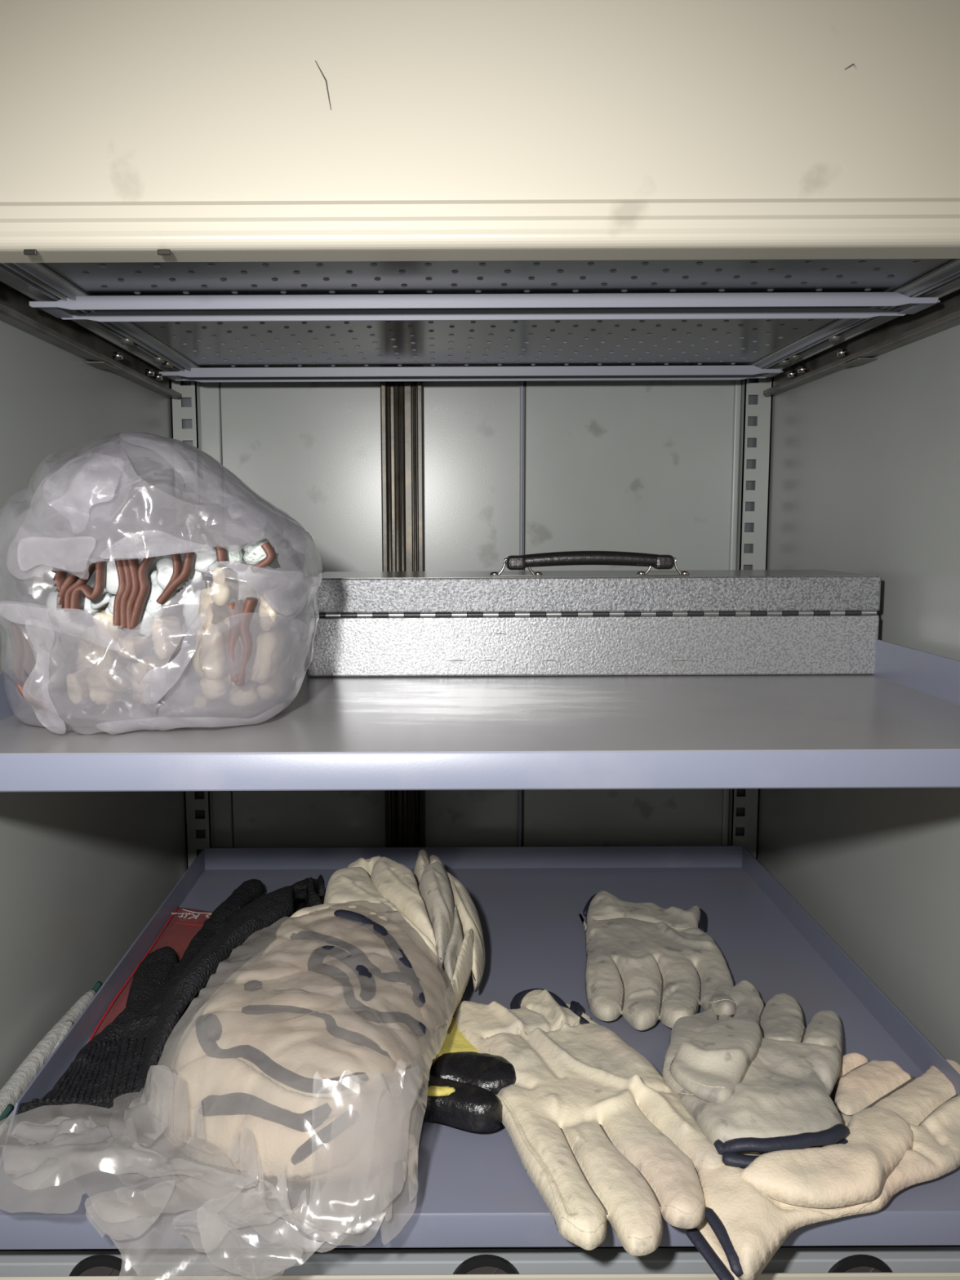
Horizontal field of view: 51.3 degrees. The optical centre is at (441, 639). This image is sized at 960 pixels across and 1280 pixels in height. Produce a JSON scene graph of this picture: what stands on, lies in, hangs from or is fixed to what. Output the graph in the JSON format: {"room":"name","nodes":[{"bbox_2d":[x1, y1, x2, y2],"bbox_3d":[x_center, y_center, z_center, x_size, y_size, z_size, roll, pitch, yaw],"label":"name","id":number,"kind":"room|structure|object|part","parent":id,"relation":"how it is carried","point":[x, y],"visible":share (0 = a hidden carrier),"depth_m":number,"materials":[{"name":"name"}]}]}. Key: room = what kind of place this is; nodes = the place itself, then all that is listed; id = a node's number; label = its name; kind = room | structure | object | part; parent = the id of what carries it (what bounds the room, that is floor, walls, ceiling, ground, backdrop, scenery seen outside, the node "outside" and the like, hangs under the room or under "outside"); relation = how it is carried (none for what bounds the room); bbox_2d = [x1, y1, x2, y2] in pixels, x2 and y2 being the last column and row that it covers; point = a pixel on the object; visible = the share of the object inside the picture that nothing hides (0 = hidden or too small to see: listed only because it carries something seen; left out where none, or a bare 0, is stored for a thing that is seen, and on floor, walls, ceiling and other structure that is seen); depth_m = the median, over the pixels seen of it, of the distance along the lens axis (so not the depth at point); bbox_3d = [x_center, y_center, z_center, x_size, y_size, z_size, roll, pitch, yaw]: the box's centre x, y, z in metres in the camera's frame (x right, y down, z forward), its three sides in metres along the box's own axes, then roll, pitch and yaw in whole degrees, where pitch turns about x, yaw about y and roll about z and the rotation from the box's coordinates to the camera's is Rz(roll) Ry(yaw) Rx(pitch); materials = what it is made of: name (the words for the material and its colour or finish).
{"room":"workshop storage cabinet","nodes":[
{"label":"workshop storage cabinet","id":0,"kind":"room"},
{"bbox_2d":[0,320,186,1250],"bbox_3d":[-0.323,0.031,0.874,0.020,0.980,0.670,0,7,0],"label":"wall","id":1,"kind":"structure","parent":0,"point":[82,874],"depth_m":0.84,"materials":[{"name":"grey metal"}]},
{"bbox_2d":[0,262,185,398],"bbox_3d":[-0.289,-0.261,0.845,0.048,0.042,0.590,0,7,0],"label":"slide","id":2,"kind":"object","parent":1,"relation":"attached to","point":[104,344],"visible":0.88,"depth_m":0.83,"materials":[{"name":"metal"}]},
{"bbox_3d":[-0.294,-0.267,0.842,0.002,0.013,0.565,0,7,0],"label":"plate","id":3,"kind":"part","parent":2,"relation":"part of","materials":[{"name":"grey metal"}]},
{"bbox_3d":[-0.306,-0.245,0.847,0.016,0.006,0.590,0,7,0],"label":"rail","id":4,"kind":"part","parent":2,"relation":"part of","materials":[{"name":"metal"}]},
{"bbox_2d":[159,364,782,382],"bbox_3d":[0.031,-0.285,1.069,0.657,0.010,0.039,0,7,0],"label":"bar","id":5,"kind":"object","parent":2,"relation":"attached to","point":[569,373],"visible":1,"depth_m":1.05,"materials":[{"name":"grey metal"}]},
{"bbox_2d":[12,258,959,370],"bbox_3d":[0.036,-0.264,0.845,0.602,0.008,0.570,0,7,0],"label":"shelf","id":6,"kind":"object","parent":5,"relation":"on","point":[759,343],"visible":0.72,"depth_m":0.82,"materials":[{"name":"grey metal"}]},
{"bbox_2d":[29,292,939,322],"bbox_3d":[0.031,-0.247,0.741,0.657,0.010,0.045,0,7,0],"label":"bar","id":7,"kind":"object","parent":2,"relation":"attached to","point":[750,305],"visible":1,"depth_m":0.72,"materials":[{"name":"grey metal"}]},
{"bbox_2d":[0,0,959,262],"bbox_3d":[0.034,-0.369,0.529,1.198,0.322,0.028,0,7,0],"label":"door","id":8,"kind":"structure","parent":1,"relation":"attached to","point":[131,131],"depth_m":0.53,"materials":[{"name":"beige metal"}]},
{"bbox_2d":[0,613,959,791],"bbox_3d":[0.036,0.024,0.867,0.697,0.053,0.606,0,7,0],"label":"shelf","id":9,"kind":"object","parent":1,"relation":"attached to","point":[898,725],"visible":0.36,"depth_m":0.61,"materials":[{"name":"metal"}]},
{"bbox_2d":[0,431,322,734],"bbox_3d":[-0.189,-0.042,0.658,0.219,0.188,0.198,0,7,3],"label":"plastic bag","id":10,"kind":"object","parent":9,"relation":"on","point":[154,725],"visible":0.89,"depth_m":0.65,"materials":[{"name":"clear plastic"}]},
{"bbox_2d":[10,616,79,713],"bbox_3d":[-0.261,0.012,0.662,0.027,0.058,0.104,-2,7,-11],"label":"glove","id":11,"kind":"object","parent":10,"relation":"in","point":[40,650],"visible":0.84,"depth_m":0.63,"materials":[{"name":"white fabric"}]},
{"bbox_2d":[45,560,97,651],"bbox_3d":[-0.237,-0.022,0.654,0.040,0.063,0.118,-4,7,-27],"label":"glove","id":12,"kind":"object","parent":10,"relation":"in","point":[72,624],"visible":0.66,"depth_m":0.66,"materials":[{"name":"white fabric"}]},
{"bbox_2d":[63,556,115,613],"bbox_3d":[-0.223,-0.036,0.651,0.035,0.035,0.116,-1,7,-9],"label":"glove","id":13,"kind":"object","parent":10,"relation":"in","point":[94,574],"visible":0.75,"depth_m":0.60,"materials":[{"name":"brown rubber"}]},
{"bbox_2d":[93,555,136,644],"bbox_3d":[-0.210,-0.027,0.652,0.030,0.058,0.117,-2,7,-14],"label":"glove","id":14,"kind":"object","parent":10,"relation":"in","point":[107,621],"visible":0.5,"depth_m":0.61,"materials":[{"name":"white fabric"}]},
{"bbox_2d":[66,624,170,704],"bbox_3d":[-0.213,0.014,0.663,0.064,0.048,0.104,0,7,0],"label":"glove","id":15,"kind":"object","parent":10,"relation":"in","point":[127,664],"visible":0.95,"depth_m":0.62,"materials":[{"name":"beige fabric"}]},
{"bbox_2d":[119,550,180,635],"bbox_3d":[-0.191,-0.032,0.653,0.039,0.054,0.114,0,7,0],"label":"glove","id":16,"kind":"object","parent":10,"relation":"in","point":[139,608],"visible":0.91,"depth_m":0.60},
{"bbox_2d":[149,552,189,659],"bbox_3d":[-0.177,-0.024,0.653,0.029,0.067,0.114,-2,7,-15],"label":"glove","id":17,"kind":"object","parent":10,"relation":"in","point":[166,631],"visible":0.74,"depth_m":0.62,"materials":[{"name":"white fabric"}]},
{"bbox_2d":[155,546,239,632],"bbox_3d":[-0.152,-0.032,0.653,0.042,0.059,0.115,0,7,0],"label":"glove","id":18,"kind":"object","parent":10,"relation":"in","point":[212,584],"visible":0.95,"depth_m":0.62,"materials":[{"name":"white fabric"}]},
{"bbox_3d":[-0.128,0.019,0.618,0.100,0.075,0.063,-2,7,-13],"label":"panel","id":19,"kind":"part","parent":10,"relation":"part of","materials":[{"name":"clear plastic"}]},
{"bbox_2d":[191,596,284,708],"bbox_3d":[-0.135,0.005,0.657,0.064,0.073,0.115,0,7,0],"label":"glove","id":20,"kind":"object","parent":10,"relation":"in","point":[235,655],"visible":1,"depth_m":0.62,"materials":[{"name":"beige fabric"}]},
{"bbox_2d":[215,541,283,631],"bbox_3d":[-0.122,-0.037,0.652,0.036,0.056,0.116,-1,7,-5],"label":"glove","id":21,"kind":"object","parent":10,"relation":"in","point":[252,562],"visible":0.95,"depth_m":0.62,"materials":[{"name":"grey fabric"}]},
{"bbox_3d":[0.036,0.029,0.867,0.657,0.002,0.604,0,7,0],"label":"shelf","id":22,"kind":"part","parent":9,"relation":"part of","materials":[{"name":"metal"}]},
{"bbox_2d":[305,551,880,676],"bbox_3d":[0.127,-0.029,0.895,0.482,0.105,0.126,0,7,0],"label":"case","id":23,"kind":"object","parent":9,"relation":"on","point":[668,622],"visible":1,"depth_m":0.84,"materials":[{"name":"silver metal"}]},
{"bbox_3d":[0.064,-0.066,0.850,0.017,0.012,0.015,0,7,0],"label":"handle","id":24,"kind":"part","parent":23,"relation":"part of","materials":[{"name":"black"}]},
{"bbox_3d":[0.064,-0.055,0.851,0.042,0.001,0.014,0,7,0],"label":"mounting plate","id":25,"kind":"part","parent":23,"relation":"part of","materials":[{"name":"silver metal"}]},
{"bbox_3d":[0.127,-0.059,0.893,0.474,0.001,0.116,0,7,0],"label":"lid","id":26,"kind":"part","parent":23,"relation":"part of","materials":[{"name":"grey metal"}]},
{"bbox_3d":[0.127,-0.044,0.894,0.480,0.029,0.123,0,7,0],"label":"case lid","id":27,"kind":"part","parent":23,"relation":"part of","materials":[{"name":"grey metal"}]},
{"bbox_3d":[0.189,-0.056,0.851,0.042,0.001,0.014,0,7,0],"label":"mounting plate","id":28,"kind":"part","parent":23,"relation":"part of","materials":[{"name":"silver metal"}]},
{"bbox_3d":[0.189,-0.066,0.850,0.017,0.012,0.015,0,7,0],"label":"handle","id":29,"kind":"part","parent":23,"relation":"part of","materials":[{"name":"black"}]},
{"bbox_2d":[0,845,959,1249],"bbox_3d":[0.037,0.307,0.900,0.697,0.049,0.606,0,7,0],"label":"shelf","id":30,"kind":"object","parent":1,"relation":"attached to","point":[452,1186],"visible":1,"depth_m":0.68,"materials":[{"name":"metal"}]},
{"bbox_2d":[0,981,102,1136],"bbox_3d":[-0.295,0.309,0.748,0.019,0.025,0.224,0,7,1],"label":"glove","id":31,"kind":"object","parent":30,"relation":"on","point":[13,1089],"visible":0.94,"depth_m":0.72,"materials":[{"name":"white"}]},
{"bbox_3d":[-0.290,0.314,0.653,0.004,0.006,0.034,0,7,3],"label":"cuff trim","id":32,"kind":"part","parent":31,"relation":"part of","materials":[{"name":"teal fabric"}]},
{"bbox_3d":[-0.295,0.298,0.844,0.005,0.006,0.030,0,7,3],"label":"cuff trim","id":33,"kind":"part","parent":31,"relation":"part of","materials":[{"name":"teal fabric"}]},
{"bbox_2d":[88,906,250,1066],"bbox_3d":[-0.233,0.306,0.899,0.102,0.007,0.359,0,7,0],"label":"glove","id":34,"kind":"object","parent":30,"relation":"on","point":[183,925],"visible":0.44,"depth_m":0.93,"materials":[{"name":"red fabric"}]},
{"bbox_2d":[171,912,193,914],"bbox_3d":[-0.271,0.286,1.044,0.024,0.001,0.005,0,7,4],"label":"print","id":35,"kind":"object","parent":34,"relation":"on","point":[171,913],"depth_m":1.05,"materials":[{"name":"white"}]},
{"bbox_2d":[16,875,325,1126],"bbox_3d":[-0.195,0.258,0.879,0.188,0.084,0.455,0,7,0],"label":"glove","id":36,"kind":"object","parent":30,"relation":"on","point":[110,1075],"visible":0.99,"depth_m":0.74,"materials":[{"name":"black fabric"}]},
{"bbox_2d":[0,908,428,1212],"bbox_3d":[-0.095,0.289,0.666,0.238,0.101,0.354,5,8,37],"label":"plastic bag","id":37,"kind":"object","parent":30,"relation":"on","point":[380,1024],"visible":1,"depth_m":0.64,"materials":[{"name":"clear plastic"}]},
{"bbox_2d":[159,1101,364,1179],"bbox_3d":[-0.119,0.299,0.605,0.150,0.050,0.031,2,7,21],"label":"glove","id":38,"kind":"object","parent":37,"relation":"in","point":[255,1138],"visible":1,"depth_m":0.59,"materials":[{"name":"grey fabric"}]},
{"bbox_2d":[149,1054,397,1134],"bbox_3d":[-0.116,0.292,0.618,0.175,0.049,0.044,2,7,18],"label":"glove","id":39,"kind":"object","parent":37,"relation":"in","point":[206,1079],"visible":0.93,"depth_m":0.61,"materials":[{"name":"grey fabric"}]},
{"bbox_2d":[174,1010,412,1104],"bbox_3d":[-0.099,0.273,0.648,0.155,0.041,0.069,4,8,32],"label":"glove","id":40,"kind":"object","parent":37,"relation":"in","point":[295,1054],"visible":0.87,"depth_m":0.63,"materials":[{"name":"grey fabric"}]},
{"bbox_2d":[168,948,447,1183],"bbox_3d":[-0.084,0.276,0.790,0.189,0.033,0.417,1,7,10],"label":"glove","id":41,"kind":"object","parent":37,"relation":"in","point":[382,1149],"visible":0.12,"depth_m":0.60,"materials":[{"name":"beige fabric"}]},
{"bbox_2d":[324,866,439,968],"bbox_3d":[-0.065,0.241,0.863,0.060,0.049,0.173,-3,7,-25],"label":"glove","id":42,"kind":"object","parent":41,"relation":"on","point":[353,885],"visible":0.57,"depth_m":0.86,"materials":[{"name":"beige fabric"}]},
{"bbox_2d":[346,855,435,947],"bbox_3d":[-0.038,0.238,0.897,0.049,0.056,0.196,-3,7,-24],"label":"glove","id":43,"kind":"object","parent":41,"relation":"on","point":[396,882],"visible":0.59,"depth_m":0.87,"materials":[{"name":"beige fabric"}]},
{"bbox_2d":[418,861,463,987],"bbox_3d":[0.001,0.244,0.873,0.033,0.065,0.173,-1,7,-10],"label":"glove","id":44,"kind":"object","parent":41,"relation":"on","point":[434,886],"visible":0.86,"depth_m":0.84,"materials":[{"name":"beige fabric"}]},
{"bbox_2d":[201,971,431,1097],"bbox_3d":[-0.080,0.269,0.695,0.163,0.053,0.085,3,7,23],"label":"glove","id":45,"kind":"object","parent":37,"relation":"in","point":[325,994],"visible":0.67,"depth_m":0.68,"materials":[{"name":"grey fabric"}]},
{"bbox_2d":[233,939,433,1042],"bbox_3d":[-0.071,0.260,0.732,0.154,0.050,0.095,3,7,26],"label":"glove","id":46,"kind":"object","parent":37,"relation":"in","point":[397,1010],"visible":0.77,"depth_m":0.72,"materials":[{"name":"grey fabric"}]},
{"bbox_2d":[261,915,419,985],"bbox_3d":[-0.067,0.248,0.782,0.131,0.034,0.101,2,7,19],"label":"glove","id":47,"kind":"object","parent":37,"relation":"in","point":[340,932],"visible":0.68,"depth_m":0.78,"materials":[{"name":"grey fabric"}]},
{"bbox_2d":[274,902,448,1031],"bbox_3d":[-0.053,0.254,0.789,0.175,0.054,0.081,5,9,40],"label":"glove","id":48,"kind":"object","parent":37,"relation":"in","point":[431,989],"visible":0.77,"depth_m":0.77,"materials":[{"name":"grey fabric"}]},
{"bbox_2d":[413,848,485,991],"bbox_3d":[-0.003,0.265,1.020,0.059,0.117,0.382,-1,7,-9],"label":"glove","id":49,"kind":"object","parent":30,"relation":"on","point":[468,914],"visible":0.34,"depth_m":0.89,"materials":[{"name":"beige fabric"}]},
{"bbox_2d":[444,928,474,1031],"bbox_3d":[0.015,0.271,0.806,0.009,0.040,0.126,1,7,12],"label":"glove","id":50,"kind":"object","parent":30,"relation":"on","point":[454,993],"visible":0.99,"depth_m":0.80,"materials":[{"name":"beige fabric"}]},
{"bbox_2d":[416,1017,515,1132],"bbox_3d":[0.015,0.311,0.736,0.083,0.025,0.146,0,7,0],"label":"glove","id":51,"kind":"object","parent":30,"relation":"on","point":[460,1090],"visible":0.73,"depth_m":0.69,"materials":[{"name":"yellow"}]},
{"bbox_2d":[453,988,724,1256],"bbox_3d":[0.097,0.312,0.700,0.129,0.030,0.299,-2,7,-15],"label":"glove","id":52,"kind":"object","parent":30,"relation":"on","point":[597,1131],"visible":0.97,"depth_m":0.65,"materials":[{"name":"beige fabric"}]},
{"bbox_2d":[578,890,736,1030],"bbox_3d":[0.198,0.289,0.936,0.130,0.021,0.291,0,7,6],"label":"glove","id":53,"kind":"object","parent":30,"relation":"on","point":[647,963],"visible":0.99,"depth_m":0.89,"materials":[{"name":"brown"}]},
{"bbox_2d":[662,979,849,1168],"bbox_3d":[0.230,0.299,0.734,0.127,0.044,0.277,2,7,20],"label":"glove","id":54,"kind":"object","parent":30,"relation":"on","point":[755,1079],"visible":1,"depth_m":0.68,"materials":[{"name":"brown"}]},
{"bbox_2d":[686,1052,959,1279],"bbox_3d":[0.266,0.327,0.651,0.295,0.043,0.112,-6,8,-39],"label":"glove","id":55,"kind":"object","parent":30,"relation":"on","point":[904,1130],"visible":0.93,"depth_m":0.60,"materials":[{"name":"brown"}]},
{"bbox_2d":[200,380,733,848],"bbox_3d":[0.036,-0.009,1.210,0.738,0.980,0.014,0,7,0],"label":"wall","id":56,"kind":"structure","parent":0,"point":[634,466],"depth_m":1.19,"materials":[{"name":"grey metal"}]},
{"bbox_2d":[169,378,214,869],"bbox_3d":[-0.297,-0.006,1.197,0.030,0.980,0.021,0,7,0],"label":"shelf upright","id":57,"kind":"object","parent":56,"relation":"attached to","point":[179,413],"depth_m":1.17,"materials":[{"name":"grey metal"}]},
{"bbox_2d":[181,381,205,857],"bbox_3d":[-0.297,-0.006,1.196,0.026,0.980,0.002,0,7,0],"label":"trim","id":58,"kind":"structure","parent":56,"relation":"attached to","point":[186,402],"depth_m":1.18,"materials":[{"name":"grey metal"}]},
{"bbox_2d":[219,382,234,848],"bbox_3d":[-0.259,-0.008,1.206,0.001,0.980,0.001,0,7,0],"label":"trim","id":59,"kind":"structure","parent":56,"relation":"attached to","point":[220,382],"depth_m":1.19,"materials":[{"name":"black metal"}]},
{"bbox_2d":[517,381,523,846],"bbox_3d":[0.096,-0.009,1.204,0.004,0.980,0.006,0,7,0],"label":"trim","id":60,"kind":"structure","parent":56,"relation":"attached to","point":[521,480],"depth_m":1.18,"materials":[{"name":"grey metal"}]},
{"bbox_2d":[522,381,525,846],"bbox_3d":[0.099,-0.009,1.203,0.002,0.980,0.001,0,7,0],"label":"trim","id":61,"kind":"structure","parent":56,"relation":"attached to","point":[524,381],"depth_m":1.18,"materials":[{"name":"black metal"}]},
{"bbox_2d":[720,379,741,845],"bbox_3d":[0.348,-0.010,1.202,0.008,0.980,0.010,0,7,0],"label":"trim","id":62,"kind":"structure","parent":56,"relation":"attached to","point":[737,384],"depth_m":1.18,"materials":[{"name":"grey metal"}]},
{"bbox_2d":[735,377,758,835],"bbox_3d":[0.368,-0.009,1.196,0.028,0.980,0.002,0,7,0],"label":"trim","id":63,"kind":"structure","parent":56,"relation":"attached to","point":[753,399],"depth_m":1.18,"materials":[{"name":"grey metal"}]},
{"bbox_2d":[728,377,773,861],"bbox_3d":[0.368,-0.009,1.197,0.032,0.980,0.021,0,7,0],"label":"shelf upright","id":64,"kind":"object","parent":56,"relation":"attached to","point":[762,411],"depth_m":1.17,"materials":[{"name":"grey metal"}]},
{"bbox_2d":[80,1245,891,1250],"bbox_3d":[0.038,0.530,0.902,0.738,0.020,0.730,0,7,0],"label":"floor","id":65,"kind":"structure","parent":0,"point":[781,1246],"depth_m":0.86,"materials":[{"name":"grey metal"}]},
{"bbox_2d":[380,381,426,847],"bbox_3d":[-0.045,-0.007,1.196,0.049,0.980,0.022,0,7,0],"label":"post","id":66,"kind":"object","parent":65,"relation":"on","point":[402,437],"visible":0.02,"depth_m":1.17,"materials":[{"name":"metal"}]},
{"bbox_3d":[-0.060,-0.007,1.195,0.004,0.980,0.004,0,7,0],"label":"guide rod","id":67,"kind":"part","parent":66,"relation":"part of","materials":[{"name":"metal"}]},
{"bbox_3d":[-0.051,-0.007,1.195,0.006,0.980,0.006,0,7,0],"label":"guide rod","id":68,"kind":"part","parent":66,"relation":"part of","materials":[{"name":"metal"}]},
{"bbox_3d":[-0.045,-0.007,1.195,0.005,0.980,0.005,0,7,0],"label":"guide rod","id":69,"kind":"part","parent":66,"relation":"part of","materials":[{"name":"metal"}]},
{"bbox_3d":[-0.030,-0.007,1.195,0.004,0.980,0.004,0,7,0],"label":"guide rod","id":70,"kind":"part","parent":66,"relation":"part of","materials":[{"name":"metal"}]},
{"bbox_2d":[0,1246,959,1279],"bbox_3d":[0.038,0.454,0.624,0.696,0.154,0.039,0,7,0],"label":"drawer","id":71,"kind":"object","parent":65,"relation":"on","point":[899,1263],"visible":1,"depth_m":0.62,"materials":[{"name":"grey metal"}]},
{"bbox_2d":[757,324,959,1247],"bbox_3d":[0.395,0.028,0.874,0.020,0.980,0.670,0,7,0],"label":"wall","id":72,"kind":"structure","parent":0,"point":[864,466],"depth_m":0.86,"materials":[{"name":"grey metal"}]},
{"bbox_2d":[743,271,959,395],"bbox_3d":[0.359,-0.264,0.845,0.048,0.042,0.590,0,7,0],"label":"slide","id":73,"kind":"object","parent":72,"relation":"attached to","point":[858,344],"visible":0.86,"depth_m":0.86,"materials":[{"name":"metal"}]},
{"bbox_3d":[0.356,-0.267,0.843,0.017,0.002,0.565,0,7,0],"label":"rail","id":74,"kind":"part","parent":73,"relation":"part of","materials":[{"name":"grey metal"}]},
{"bbox_3d":[0.375,-0.248,0.847,0.016,0.006,0.590,0,7,0],"label":"rail","id":75,"kind":"part","parent":73,"relation":"part of","materials":[{"name":"metal"}]},
{"bbox_3d":[0.382,-0.268,0.850,0.002,0.037,0.580,0,7,0],"label":"wall plate","id":76,"kind":"part","parent":73,"relation":"part of","materials":[{"name":"metal"}]},
{"bbox_3d":[0.364,-0.270,0.842,0.002,0.013,0.565,0,7,0],"label":"plate","id":77,"kind":"part","parent":73,"relation":"part of","materials":[{"name":"grey metal"}]}
]}

